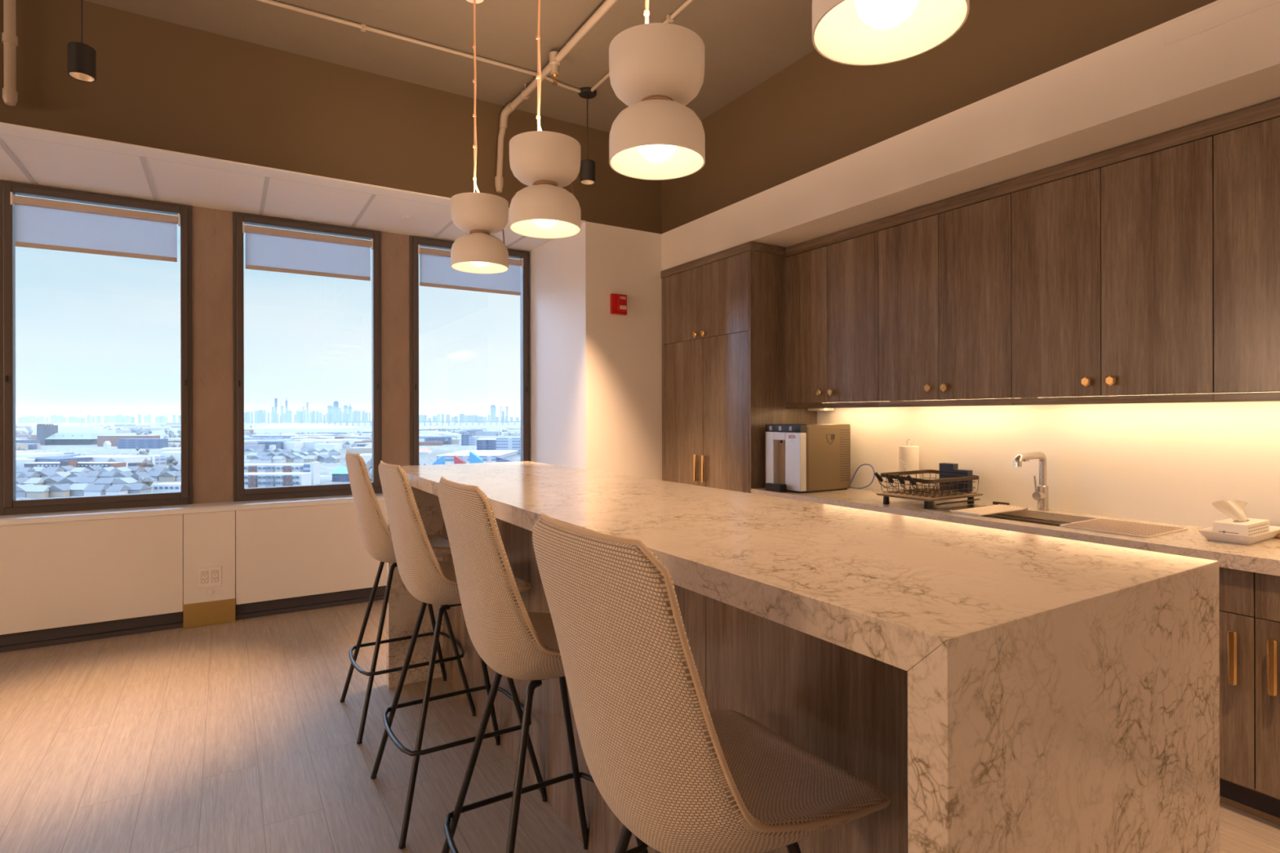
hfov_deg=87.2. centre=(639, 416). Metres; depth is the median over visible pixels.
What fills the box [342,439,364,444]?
building
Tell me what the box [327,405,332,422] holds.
tower
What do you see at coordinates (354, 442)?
building
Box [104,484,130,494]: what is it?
house
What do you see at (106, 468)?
house
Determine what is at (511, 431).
building
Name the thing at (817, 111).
wall
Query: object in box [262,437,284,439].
building
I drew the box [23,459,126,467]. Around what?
brick apartment block
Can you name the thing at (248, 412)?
tower
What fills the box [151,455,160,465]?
building
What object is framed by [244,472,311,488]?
apartment block
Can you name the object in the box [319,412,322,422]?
tower
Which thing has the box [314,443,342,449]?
building
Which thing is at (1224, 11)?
access panel
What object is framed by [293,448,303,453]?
house
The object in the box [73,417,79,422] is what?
tower
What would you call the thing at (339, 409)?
tower
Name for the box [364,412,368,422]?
tower
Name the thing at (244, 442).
building
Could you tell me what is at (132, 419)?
tower
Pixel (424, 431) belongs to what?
building
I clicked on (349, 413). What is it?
tower
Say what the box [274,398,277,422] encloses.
tower
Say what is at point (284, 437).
building
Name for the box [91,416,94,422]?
tower
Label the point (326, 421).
viaduct
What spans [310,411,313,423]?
tower
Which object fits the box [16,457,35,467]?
building
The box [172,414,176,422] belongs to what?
tower
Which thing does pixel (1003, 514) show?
sink
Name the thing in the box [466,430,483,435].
building
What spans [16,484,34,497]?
house
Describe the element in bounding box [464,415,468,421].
tower
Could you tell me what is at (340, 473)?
building
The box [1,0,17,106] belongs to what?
drain pipe
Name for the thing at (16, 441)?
building
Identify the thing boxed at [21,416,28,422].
tower
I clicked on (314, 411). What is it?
tower
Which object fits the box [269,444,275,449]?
building
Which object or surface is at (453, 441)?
building
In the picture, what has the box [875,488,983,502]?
drip tray
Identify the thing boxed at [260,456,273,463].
house
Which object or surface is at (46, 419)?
tower
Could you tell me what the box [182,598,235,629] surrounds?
trim
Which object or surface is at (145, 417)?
tower
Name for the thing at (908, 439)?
holder
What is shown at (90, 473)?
house
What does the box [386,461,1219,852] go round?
kitchen island
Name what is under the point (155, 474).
house
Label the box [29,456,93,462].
building
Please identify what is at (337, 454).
house
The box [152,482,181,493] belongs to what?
building
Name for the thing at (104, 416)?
tower
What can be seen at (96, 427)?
building
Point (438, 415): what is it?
tower
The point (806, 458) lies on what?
water dispenser
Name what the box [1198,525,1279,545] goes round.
serving tray
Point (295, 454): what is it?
house
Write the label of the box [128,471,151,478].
house
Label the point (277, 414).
tower
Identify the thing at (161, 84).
wall
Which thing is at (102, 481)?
house
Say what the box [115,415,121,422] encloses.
tower
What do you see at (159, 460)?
building
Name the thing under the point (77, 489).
house
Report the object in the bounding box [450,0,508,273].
pendant lamp
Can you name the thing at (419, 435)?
building
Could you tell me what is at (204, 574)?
receptacle
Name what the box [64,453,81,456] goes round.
building
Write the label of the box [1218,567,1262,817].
base cabinet
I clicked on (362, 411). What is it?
tower
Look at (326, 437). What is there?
building
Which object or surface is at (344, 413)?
tower
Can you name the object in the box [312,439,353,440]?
building
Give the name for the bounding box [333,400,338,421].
tower
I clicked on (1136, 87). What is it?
soffit
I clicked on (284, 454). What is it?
house
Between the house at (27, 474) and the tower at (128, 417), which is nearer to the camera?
the house at (27, 474)
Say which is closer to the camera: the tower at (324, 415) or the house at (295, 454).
the house at (295, 454)
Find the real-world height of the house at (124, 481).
7.800 m
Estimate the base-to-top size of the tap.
0.289 m
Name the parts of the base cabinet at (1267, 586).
drawer, door, handle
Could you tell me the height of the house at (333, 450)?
7.800 m
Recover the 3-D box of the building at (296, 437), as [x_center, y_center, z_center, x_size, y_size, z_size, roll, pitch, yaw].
[-632.398,46.899,1269.273,73.499,11.938,31.878,0,0,-32]
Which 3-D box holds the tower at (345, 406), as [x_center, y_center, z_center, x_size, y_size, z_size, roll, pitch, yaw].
[-2732.097,-22.448,6234.595,37.931,160.712,37.931,0,0,-32]
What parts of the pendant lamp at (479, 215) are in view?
cord, wrapped cord, lamp shade, lamp shade, bulb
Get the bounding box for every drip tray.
[764,482,786,492]
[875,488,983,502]
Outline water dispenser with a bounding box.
[764,423,850,493]
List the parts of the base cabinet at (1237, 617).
handle, drawer, door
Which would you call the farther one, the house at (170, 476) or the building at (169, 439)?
the building at (169, 439)
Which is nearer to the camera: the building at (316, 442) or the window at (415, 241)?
the window at (415, 241)
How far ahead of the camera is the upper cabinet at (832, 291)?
4.12 m
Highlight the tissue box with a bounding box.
[1211,499,1269,536]
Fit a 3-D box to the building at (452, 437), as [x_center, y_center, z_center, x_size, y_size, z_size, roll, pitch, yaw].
[-398.486,45.490,1294.360,88.276,13.634,25.007,0,0,-32]
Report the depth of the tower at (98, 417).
6146.22 m
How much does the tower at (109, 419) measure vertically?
58.249 m
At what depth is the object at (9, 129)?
3.70 m
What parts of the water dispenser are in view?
panel, control panel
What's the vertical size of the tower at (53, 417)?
78.106 m
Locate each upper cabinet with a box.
[786,231,880,408]
[878,193,1013,407]
[1011,136,1215,405]
[1213,116,1279,402]
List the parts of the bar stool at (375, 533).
leg, leg, leg, leg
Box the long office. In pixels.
[476,437,520,454]
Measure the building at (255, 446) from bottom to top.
8.867 m
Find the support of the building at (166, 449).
on the ground
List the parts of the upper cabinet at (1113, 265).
door, knob, knob, light rail, door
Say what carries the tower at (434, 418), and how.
on the ground
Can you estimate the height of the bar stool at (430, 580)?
1.192 m
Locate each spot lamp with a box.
[66,0,96,82]
[578,86,596,185]
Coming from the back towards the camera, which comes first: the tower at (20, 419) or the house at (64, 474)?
the tower at (20, 419)
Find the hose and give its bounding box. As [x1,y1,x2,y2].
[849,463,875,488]
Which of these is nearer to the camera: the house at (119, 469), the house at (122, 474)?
the house at (122, 474)
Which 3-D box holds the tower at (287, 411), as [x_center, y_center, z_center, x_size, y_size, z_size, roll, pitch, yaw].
[-3218.722,2.756,6146.886,31.733,112.642,31.733,0,0,-32]
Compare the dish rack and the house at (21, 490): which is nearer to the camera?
the dish rack
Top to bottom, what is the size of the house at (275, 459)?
7.800 m
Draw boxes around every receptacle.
[201,571,208,582]
[211,570,217,582]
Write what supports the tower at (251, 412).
on the ground
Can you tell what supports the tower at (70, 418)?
on the ground
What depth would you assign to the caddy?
3.58 m
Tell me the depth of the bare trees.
1377.45 m
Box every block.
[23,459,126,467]
[106,413,126,422]
[244,463,303,473]
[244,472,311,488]
[461,434,478,445]
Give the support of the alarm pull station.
attached to the wall at (161, 84)
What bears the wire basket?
on the dish rack
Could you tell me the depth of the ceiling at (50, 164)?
4.17 m
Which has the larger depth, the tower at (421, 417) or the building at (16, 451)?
the tower at (421, 417)
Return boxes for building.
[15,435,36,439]
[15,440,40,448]
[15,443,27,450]
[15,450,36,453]
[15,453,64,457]
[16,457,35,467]
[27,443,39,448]
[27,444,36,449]
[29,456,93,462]
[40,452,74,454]
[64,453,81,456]
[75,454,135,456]
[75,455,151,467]
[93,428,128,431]
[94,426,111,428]
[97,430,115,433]
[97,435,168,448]
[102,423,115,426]
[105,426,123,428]
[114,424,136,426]
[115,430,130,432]
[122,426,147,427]
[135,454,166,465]
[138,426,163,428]
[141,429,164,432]
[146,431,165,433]
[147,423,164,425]
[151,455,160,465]
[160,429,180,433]
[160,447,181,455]
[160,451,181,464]
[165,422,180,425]
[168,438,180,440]
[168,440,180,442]
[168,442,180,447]
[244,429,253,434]
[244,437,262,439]
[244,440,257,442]
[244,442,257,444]
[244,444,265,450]
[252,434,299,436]
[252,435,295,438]
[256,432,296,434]
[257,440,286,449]
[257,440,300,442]
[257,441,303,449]
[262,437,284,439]
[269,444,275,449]
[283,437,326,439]
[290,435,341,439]
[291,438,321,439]
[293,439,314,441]
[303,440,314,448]
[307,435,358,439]
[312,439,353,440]
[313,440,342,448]
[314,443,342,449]
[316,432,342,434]
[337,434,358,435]
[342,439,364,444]
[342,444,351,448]
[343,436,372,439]
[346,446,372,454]
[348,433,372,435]
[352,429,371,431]
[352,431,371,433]
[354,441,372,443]
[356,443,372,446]
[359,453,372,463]
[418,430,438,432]
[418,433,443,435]
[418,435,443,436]
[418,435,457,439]
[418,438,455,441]
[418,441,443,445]
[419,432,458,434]
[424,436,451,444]
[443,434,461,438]
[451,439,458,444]
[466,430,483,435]
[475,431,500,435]
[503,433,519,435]
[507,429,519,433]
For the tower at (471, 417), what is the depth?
5719.12 m
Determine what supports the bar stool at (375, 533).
on the floor
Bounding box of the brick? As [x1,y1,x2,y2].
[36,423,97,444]
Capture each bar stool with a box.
[339,451,475,744]
[370,460,546,849]
[437,476,648,852]
[532,513,890,852]
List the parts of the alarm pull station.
handle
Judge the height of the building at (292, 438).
13.288 m
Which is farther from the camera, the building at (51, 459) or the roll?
the building at (51, 459)
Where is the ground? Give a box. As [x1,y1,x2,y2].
[15,418,520,499]
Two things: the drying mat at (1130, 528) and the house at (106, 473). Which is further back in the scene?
the house at (106, 473)
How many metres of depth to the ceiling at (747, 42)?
3.70 m
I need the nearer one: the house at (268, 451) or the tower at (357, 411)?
the house at (268, 451)
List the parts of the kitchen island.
panel, panel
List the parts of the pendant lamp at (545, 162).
cord, wrapped cord, lamp shade, lamp shade, bulb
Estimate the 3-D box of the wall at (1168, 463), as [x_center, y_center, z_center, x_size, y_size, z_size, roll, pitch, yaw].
[2.768,-0.036,2.224,0.120,2.758,8.080,0,0,-32]
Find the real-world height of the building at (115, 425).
12.981 m
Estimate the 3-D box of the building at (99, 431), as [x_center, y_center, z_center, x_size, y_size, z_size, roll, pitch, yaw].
[-1763.004,51.284,2253.547,85.152,8.595,50.844,0,0,-32]
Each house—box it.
[16,467,35,473]
[16,472,24,478]
[16,477,29,485]
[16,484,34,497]
[22,471,40,479]
[23,477,45,484]
[26,484,50,497]
[32,466,45,472]
[37,470,55,479]
[42,466,65,472]
[44,476,65,486]
[48,471,71,477]
[48,484,71,497]
[56,476,80,484]
[59,465,74,472]
[65,471,88,477]
[69,466,91,473]
[70,483,90,496]
[75,476,99,484]
[83,484,110,496]
[86,465,102,471]
[87,471,102,477]
[92,477,116,486]
[97,466,115,472]
[98,471,118,478]
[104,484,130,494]
[111,466,132,472]
[111,476,137,485]
[112,471,133,479]
[127,483,152,493]
[128,466,141,473]
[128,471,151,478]
[133,475,157,486]
[143,466,154,472]
[147,471,163,481]
[153,466,169,472]
[159,471,177,481]
[168,465,181,471]
[175,471,181,480]
[244,448,254,454]
[246,452,258,459]
[249,454,262,462]
[253,448,265,453]
[257,452,269,456]
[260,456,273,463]
[262,448,275,453]
[267,452,279,456]
[271,456,286,462]
[274,448,283,453]
[277,452,288,457]
[281,448,293,453]
[284,454,295,462]
[287,452,299,456]
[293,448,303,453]
[293,454,305,462]
[298,451,309,456]
[302,448,311,453]
[303,455,318,462]
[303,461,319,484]
[307,451,319,456]
[310,448,321,453]
[316,454,327,462]
[317,452,330,457]
[320,448,331,452]
[325,455,339,462]
[328,448,341,453]
[329,451,341,457]
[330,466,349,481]
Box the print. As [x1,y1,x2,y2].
[1218,523,1267,535]
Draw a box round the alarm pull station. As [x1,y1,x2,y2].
[610,293,626,315]
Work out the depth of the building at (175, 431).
2206.80 m
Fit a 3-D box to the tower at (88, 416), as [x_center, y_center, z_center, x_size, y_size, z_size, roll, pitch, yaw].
[-5022.806,24.858,6120.551,26.297,77.097,26.297,0,0,-32]
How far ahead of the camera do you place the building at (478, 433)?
1806.20 m
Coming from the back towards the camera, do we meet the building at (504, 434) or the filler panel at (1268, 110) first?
the building at (504, 434)
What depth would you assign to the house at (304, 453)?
842.63 m
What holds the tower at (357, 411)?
on the ground
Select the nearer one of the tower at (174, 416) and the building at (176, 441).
the building at (176, 441)
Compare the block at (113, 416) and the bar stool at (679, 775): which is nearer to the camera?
the bar stool at (679, 775)
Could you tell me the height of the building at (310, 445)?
11.531 m
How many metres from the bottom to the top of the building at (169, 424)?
14.036 m
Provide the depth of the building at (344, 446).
1099.27 m
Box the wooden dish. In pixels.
[1275,533,1279,538]
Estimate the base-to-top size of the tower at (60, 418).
71.278 m
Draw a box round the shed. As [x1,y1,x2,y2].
[432,449,518,464]
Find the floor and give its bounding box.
[0,600,1279,852]
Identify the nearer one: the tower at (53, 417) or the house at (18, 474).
the house at (18, 474)
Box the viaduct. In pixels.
[325,421,519,426]
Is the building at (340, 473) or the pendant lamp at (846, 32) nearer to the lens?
the pendant lamp at (846, 32)
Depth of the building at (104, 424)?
4197.50 m
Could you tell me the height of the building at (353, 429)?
12.704 m
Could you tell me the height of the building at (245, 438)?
14.225 m
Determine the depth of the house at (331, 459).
753.49 m
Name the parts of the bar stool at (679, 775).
leg, leg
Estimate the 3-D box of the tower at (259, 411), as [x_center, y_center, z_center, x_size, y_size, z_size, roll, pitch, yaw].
[-3368.739,1.310,5951.053,34.300,116.252,34.301,0,0,-32]
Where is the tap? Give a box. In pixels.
[1013,451,1049,511]
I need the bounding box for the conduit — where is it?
[257,0,693,93]
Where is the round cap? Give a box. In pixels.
[207,589,213,595]
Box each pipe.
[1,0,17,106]
[494,0,617,192]
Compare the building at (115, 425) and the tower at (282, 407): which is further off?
the tower at (282, 407)
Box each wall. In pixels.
[0,0,662,480]
[0,501,386,635]
[528,234,578,468]
[661,0,1217,234]
[817,401,1279,527]
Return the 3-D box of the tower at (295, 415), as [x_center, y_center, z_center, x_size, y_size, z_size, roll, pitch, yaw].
[-3067.142,20.043,5970.152,18.317,77.340,18.317,0,0,-32]
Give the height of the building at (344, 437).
13.578 m
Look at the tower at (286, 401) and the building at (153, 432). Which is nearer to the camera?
the building at (153, 432)
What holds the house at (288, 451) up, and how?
on the ground
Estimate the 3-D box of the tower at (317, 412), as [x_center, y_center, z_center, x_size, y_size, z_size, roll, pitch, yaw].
[-2562.300,8.178,5337.065,21.962,98.646,21.963,0,0,-32]
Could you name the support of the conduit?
attached to the ceiling at (747, 42)
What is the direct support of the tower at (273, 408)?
on the ground
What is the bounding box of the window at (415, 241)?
[409,235,529,466]
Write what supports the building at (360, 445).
on the ground
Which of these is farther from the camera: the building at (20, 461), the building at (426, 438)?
the building at (426, 438)
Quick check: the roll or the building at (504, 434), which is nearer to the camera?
the roll
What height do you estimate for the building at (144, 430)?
9.978 m
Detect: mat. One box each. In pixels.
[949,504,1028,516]
[1059,518,1188,537]
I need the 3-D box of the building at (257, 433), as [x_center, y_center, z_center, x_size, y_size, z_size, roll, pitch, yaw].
[-887.807,46.982,1639.559,84.800,12.998,45.348,0,0,-32]
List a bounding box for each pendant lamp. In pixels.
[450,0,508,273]
[509,0,581,238]
[608,0,705,180]
[812,0,969,65]
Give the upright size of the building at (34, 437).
11.942 m
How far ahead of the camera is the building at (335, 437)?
1312.44 m
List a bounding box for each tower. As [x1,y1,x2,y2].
[17,417,22,423]
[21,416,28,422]
[28,415,35,422]
[38,416,44,422]
[44,417,48,422]
[50,414,57,423]
[57,415,62,422]
[68,416,75,422]
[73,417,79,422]
[80,417,84,422]
[86,414,90,423]
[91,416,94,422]
[96,415,101,422]
[103,415,106,422]
[107,417,112,422]
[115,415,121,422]
[120,417,125,422]
[126,415,130,422]
[130,417,134,423]
[137,414,141,423]
[143,415,147,422]
[147,414,151,422]
[155,417,159,422]
[159,415,164,422]
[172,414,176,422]
[244,412,247,423]
[247,411,250,423]
[250,411,253,423]
[253,410,257,422]
[257,409,262,422]
[257,413,260,423]
[263,412,266,422]
[266,412,269,423]
[271,407,274,422]
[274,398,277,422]
[275,413,279,423]
[280,405,283,422]
[283,413,285,422]
[285,400,287,422]
[287,410,288,422]
[288,410,292,422]
[293,413,296,422]
[296,410,300,422]
[299,411,302,423]
[302,409,306,422]
[306,402,308,422]
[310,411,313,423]
[311,410,315,422]
[315,411,319,423]
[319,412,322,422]
[323,414,325,423]
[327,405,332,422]
[328,413,332,423]
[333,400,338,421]
[335,415,338,422]
[337,407,341,422]
[339,410,342,422]
[342,412,346,422]
[343,404,347,413]
[345,413,348,423]
[348,404,351,412]
[348,412,351,422]
[353,410,359,422]
[361,410,364,422]
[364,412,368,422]
[418,414,424,422]
[432,416,436,422]
[436,413,440,421]
[445,414,449,422]
[460,413,463,422]
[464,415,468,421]
[468,414,474,422]
[474,414,478,422]
[478,416,484,422]
[487,414,490,421]
[490,404,495,422]
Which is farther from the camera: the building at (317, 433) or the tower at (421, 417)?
the tower at (421, 417)
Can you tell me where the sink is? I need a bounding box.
[980,513,1071,526]
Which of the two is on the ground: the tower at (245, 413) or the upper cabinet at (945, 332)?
the tower at (245, 413)
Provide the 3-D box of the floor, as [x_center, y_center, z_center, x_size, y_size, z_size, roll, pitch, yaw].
[-1.781,1.414,0.020,10.183,0.120,9.107,0,0,-32]
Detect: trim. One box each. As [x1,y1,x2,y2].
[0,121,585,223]
[0,133,526,248]
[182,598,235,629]
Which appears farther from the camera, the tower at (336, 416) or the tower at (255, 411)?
the tower at (255, 411)
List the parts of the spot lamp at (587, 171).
cord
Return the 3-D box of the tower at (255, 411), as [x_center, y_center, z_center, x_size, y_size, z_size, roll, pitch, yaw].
[-3415.383,4.807,5978.430,32.653,109.484,32.652,0,0,-32]
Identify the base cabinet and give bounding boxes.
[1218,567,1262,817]
[1254,573,1279,825]
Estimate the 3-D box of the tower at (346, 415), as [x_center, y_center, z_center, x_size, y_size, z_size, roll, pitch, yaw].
[-2322.789,18.500,5323.371,21.291,76.851,21.292,0,0,-32]
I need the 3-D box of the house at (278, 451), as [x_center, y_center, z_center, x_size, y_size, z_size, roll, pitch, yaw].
[-499.330,48.649,927.700,17.033,7.800,16.412,0,0,-32]
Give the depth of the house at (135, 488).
440.90 m
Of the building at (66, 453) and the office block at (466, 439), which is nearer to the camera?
the building at (66, 453)
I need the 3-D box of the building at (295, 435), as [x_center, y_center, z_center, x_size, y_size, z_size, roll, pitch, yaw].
[-777.410,46.152,1435.961,89.454,14.128,64.836,0,0,-32]
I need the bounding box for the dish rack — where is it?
[874,469,983,509]
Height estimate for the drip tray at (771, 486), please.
0.048 m
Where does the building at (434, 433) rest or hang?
on the ground
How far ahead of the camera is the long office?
902.47 m
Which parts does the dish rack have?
leg, leg, rail, spout, leg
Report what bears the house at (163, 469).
on the ground
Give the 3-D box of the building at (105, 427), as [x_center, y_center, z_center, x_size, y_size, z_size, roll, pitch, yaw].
[-2029.963,49.329,2593.615,56.898,13.788,58.990,0,0,-32]
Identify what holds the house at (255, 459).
on the ground
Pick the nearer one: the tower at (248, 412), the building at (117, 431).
the building at (117, 431)
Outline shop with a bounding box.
[128,462,148,467]
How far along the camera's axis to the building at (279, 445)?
1055.61 m
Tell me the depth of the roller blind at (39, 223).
4.18 m
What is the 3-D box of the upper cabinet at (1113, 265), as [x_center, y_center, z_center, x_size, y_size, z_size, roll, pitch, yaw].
[2.069,-0.564,2.927,0.326,1.022,0.764,0,0,-32]
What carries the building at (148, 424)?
on the ground
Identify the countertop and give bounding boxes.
[400,461,1218,671]
[751,487,1279,576]
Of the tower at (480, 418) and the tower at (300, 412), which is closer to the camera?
the tower at (480, 418)
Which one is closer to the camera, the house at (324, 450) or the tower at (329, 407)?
the house at (324, 450)
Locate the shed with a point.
(473, 456)
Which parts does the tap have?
spout, lever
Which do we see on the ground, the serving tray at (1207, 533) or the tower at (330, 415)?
the tower at (330, 415)
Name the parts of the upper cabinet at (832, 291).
door, knob, knob, light rail, door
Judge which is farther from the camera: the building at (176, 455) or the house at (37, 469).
the building at (176, 455)
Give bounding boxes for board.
[928,504,984,513]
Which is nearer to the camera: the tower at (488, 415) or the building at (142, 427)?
the building at (142, 427)
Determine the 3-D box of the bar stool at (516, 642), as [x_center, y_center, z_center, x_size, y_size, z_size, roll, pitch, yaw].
[-0.250,0.755,1.772,0.506,1.192,0.497,0,0,-32]
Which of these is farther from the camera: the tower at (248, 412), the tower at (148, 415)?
the tower at (148, 415)
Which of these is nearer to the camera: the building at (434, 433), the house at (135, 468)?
the house at (135, 468)
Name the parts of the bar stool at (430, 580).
leg, leg, mounting plate, leg, leg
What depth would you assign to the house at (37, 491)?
429.22 m
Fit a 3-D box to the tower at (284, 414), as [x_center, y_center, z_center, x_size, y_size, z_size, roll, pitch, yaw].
[-3303.432,14.895,6245.046,30.106,88.770,30.106,0,0,-32]
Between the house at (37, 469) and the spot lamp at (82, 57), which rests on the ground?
the house at (37, 469)
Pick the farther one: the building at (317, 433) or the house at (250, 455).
the building at (317, 433)
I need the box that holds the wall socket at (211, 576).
[197,565,221,587]
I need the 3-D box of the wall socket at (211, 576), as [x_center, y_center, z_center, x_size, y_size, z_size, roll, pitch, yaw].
[-2.794,1.043,4.362,0.129,0.129,0.010,0,0,-32]
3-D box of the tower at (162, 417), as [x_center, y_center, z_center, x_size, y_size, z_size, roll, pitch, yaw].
[-4461.278,27.707,6271.629,45.459,68.703,45.458,0,0,-32]
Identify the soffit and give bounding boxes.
[661,0,1279,271]
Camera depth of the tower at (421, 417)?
5755.54 m
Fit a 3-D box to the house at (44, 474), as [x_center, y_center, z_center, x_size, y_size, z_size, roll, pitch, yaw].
[-486.240,48.617,549.879,17.571,7.800,16.743,0,0,-32]
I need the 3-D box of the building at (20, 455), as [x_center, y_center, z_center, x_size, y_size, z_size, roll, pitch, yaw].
[-638.192,46.050,706.252,50.292,13.663,49.796,0,0,-32]
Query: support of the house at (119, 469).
on the ground
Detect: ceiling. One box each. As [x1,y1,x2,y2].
[0,133,553,252]
[84,0,815,132]
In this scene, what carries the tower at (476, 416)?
on the ground
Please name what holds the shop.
on the ground
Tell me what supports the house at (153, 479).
on the ground
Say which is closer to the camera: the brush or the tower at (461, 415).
the brush
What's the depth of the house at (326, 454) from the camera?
831.39 m
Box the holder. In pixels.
[901,439,911,487]
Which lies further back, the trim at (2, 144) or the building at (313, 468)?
the building at (313, 468)
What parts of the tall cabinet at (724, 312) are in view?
door, door, knob, handle, knob, handle, cornice, door, door, panel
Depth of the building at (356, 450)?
799.54 m
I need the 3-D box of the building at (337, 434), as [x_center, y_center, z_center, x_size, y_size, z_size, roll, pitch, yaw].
[-682.007,47.846,1571.999,46.892,10.282,50.216,0,0,-32]
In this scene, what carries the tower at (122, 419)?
on the ground
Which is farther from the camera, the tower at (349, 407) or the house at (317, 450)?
the tower at (349, 407)
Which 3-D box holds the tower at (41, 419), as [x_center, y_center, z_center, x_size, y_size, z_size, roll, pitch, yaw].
[-5805.395,31.267,6514.129,39.029,68.038,39.029,0,0,-32]
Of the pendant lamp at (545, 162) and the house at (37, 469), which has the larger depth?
the house at (37, 469)
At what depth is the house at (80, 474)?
531.70 m
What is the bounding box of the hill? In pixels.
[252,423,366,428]
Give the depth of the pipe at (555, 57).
3.92 m
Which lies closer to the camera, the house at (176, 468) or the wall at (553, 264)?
the wall at (553, 264)
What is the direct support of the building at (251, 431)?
on the ground
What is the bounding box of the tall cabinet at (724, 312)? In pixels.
[661,241,817,493]
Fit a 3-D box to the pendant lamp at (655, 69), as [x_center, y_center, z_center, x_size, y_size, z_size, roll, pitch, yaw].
[0.051,-1.414,1.953,0.284,1.358,0.278,0,0,-32]
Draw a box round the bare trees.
[15,424,518,486]
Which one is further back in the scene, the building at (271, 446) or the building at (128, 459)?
the building at (271, 446)
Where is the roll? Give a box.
[898,445,919,491]
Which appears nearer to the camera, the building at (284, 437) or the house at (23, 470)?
the house at (23, 470)
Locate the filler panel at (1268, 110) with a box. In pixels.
[785,97,1279,257]
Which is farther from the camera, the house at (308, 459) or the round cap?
the house at (308, 459)
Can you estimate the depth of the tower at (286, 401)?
5981.90 m
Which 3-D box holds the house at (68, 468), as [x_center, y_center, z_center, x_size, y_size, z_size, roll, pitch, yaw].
[-519.101,48.696,607.170,17.077,7.800,16.439,0,0,-32]
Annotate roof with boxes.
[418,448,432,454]
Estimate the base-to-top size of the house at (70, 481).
7.800 m
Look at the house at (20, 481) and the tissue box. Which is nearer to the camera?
the tissue box
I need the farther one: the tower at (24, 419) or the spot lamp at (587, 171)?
the tower at (24, 419)
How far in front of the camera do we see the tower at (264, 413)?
5939.69 m
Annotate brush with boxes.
[992,501,1009,505]
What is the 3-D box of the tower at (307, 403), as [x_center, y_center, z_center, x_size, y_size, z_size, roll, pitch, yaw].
[-2881.756,-31.990,5820.377,14.910,180.515,14.910,0,0,-32]
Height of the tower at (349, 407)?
180.802 m
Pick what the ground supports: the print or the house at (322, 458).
the house at (322, 458)
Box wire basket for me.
[880,472,978,497]
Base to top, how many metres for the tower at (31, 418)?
71.520 m
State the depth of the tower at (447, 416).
5486.62 m
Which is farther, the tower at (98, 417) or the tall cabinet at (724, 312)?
the tower at (98, 417)
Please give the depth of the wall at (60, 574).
4.25 m
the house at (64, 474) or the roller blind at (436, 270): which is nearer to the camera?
the roller blind at (436, 270)
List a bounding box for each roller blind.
[10,191,180,262]
[242,222,373,280]
[417,244,523,295]
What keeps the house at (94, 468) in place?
on the ground
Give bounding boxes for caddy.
[939,462,972,492]
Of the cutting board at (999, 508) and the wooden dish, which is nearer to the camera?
the wooden dish
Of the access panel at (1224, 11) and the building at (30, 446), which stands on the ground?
the building at (30, 446)
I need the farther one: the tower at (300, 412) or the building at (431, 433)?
the tower at (300, 412)
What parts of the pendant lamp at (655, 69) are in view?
cord, lamp shade, wrapped cord, lamp shade, bulb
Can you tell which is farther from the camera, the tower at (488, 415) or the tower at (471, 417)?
the tower at (488, 415)
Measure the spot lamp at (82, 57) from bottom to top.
0.588 m
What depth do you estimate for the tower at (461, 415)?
5475.91 m
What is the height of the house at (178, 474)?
7.800 m
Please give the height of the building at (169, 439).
12.144 m
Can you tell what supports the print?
attached to the tissue box
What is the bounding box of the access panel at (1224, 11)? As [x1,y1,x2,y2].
[1164,0,1279,46]
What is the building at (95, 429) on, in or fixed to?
on the ground
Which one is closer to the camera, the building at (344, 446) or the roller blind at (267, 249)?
the roller blind at (267, 249)
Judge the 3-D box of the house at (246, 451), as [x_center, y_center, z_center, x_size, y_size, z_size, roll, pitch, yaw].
[-543.083,48.754,935.828,17.122,7.800,16.467,0,0,-32]
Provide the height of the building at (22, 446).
12.954 m
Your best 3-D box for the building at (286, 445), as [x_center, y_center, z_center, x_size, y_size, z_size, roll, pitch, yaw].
[-577.905,46.797,1079.327,64.046,11.881,65.979,0,0,-32]
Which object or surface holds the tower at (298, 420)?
on the ground
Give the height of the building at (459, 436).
12.544 m
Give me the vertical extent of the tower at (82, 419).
52.477 m
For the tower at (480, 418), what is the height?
53.940 m
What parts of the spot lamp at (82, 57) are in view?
cord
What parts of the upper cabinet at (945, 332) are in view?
door, knob, knob, light rail, door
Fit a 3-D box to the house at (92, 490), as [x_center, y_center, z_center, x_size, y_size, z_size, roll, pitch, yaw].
[-352.564,48.296,437.306,16.089,7.800,15.829,0,0,-32]
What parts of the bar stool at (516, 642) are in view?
leg, leg, leg, leg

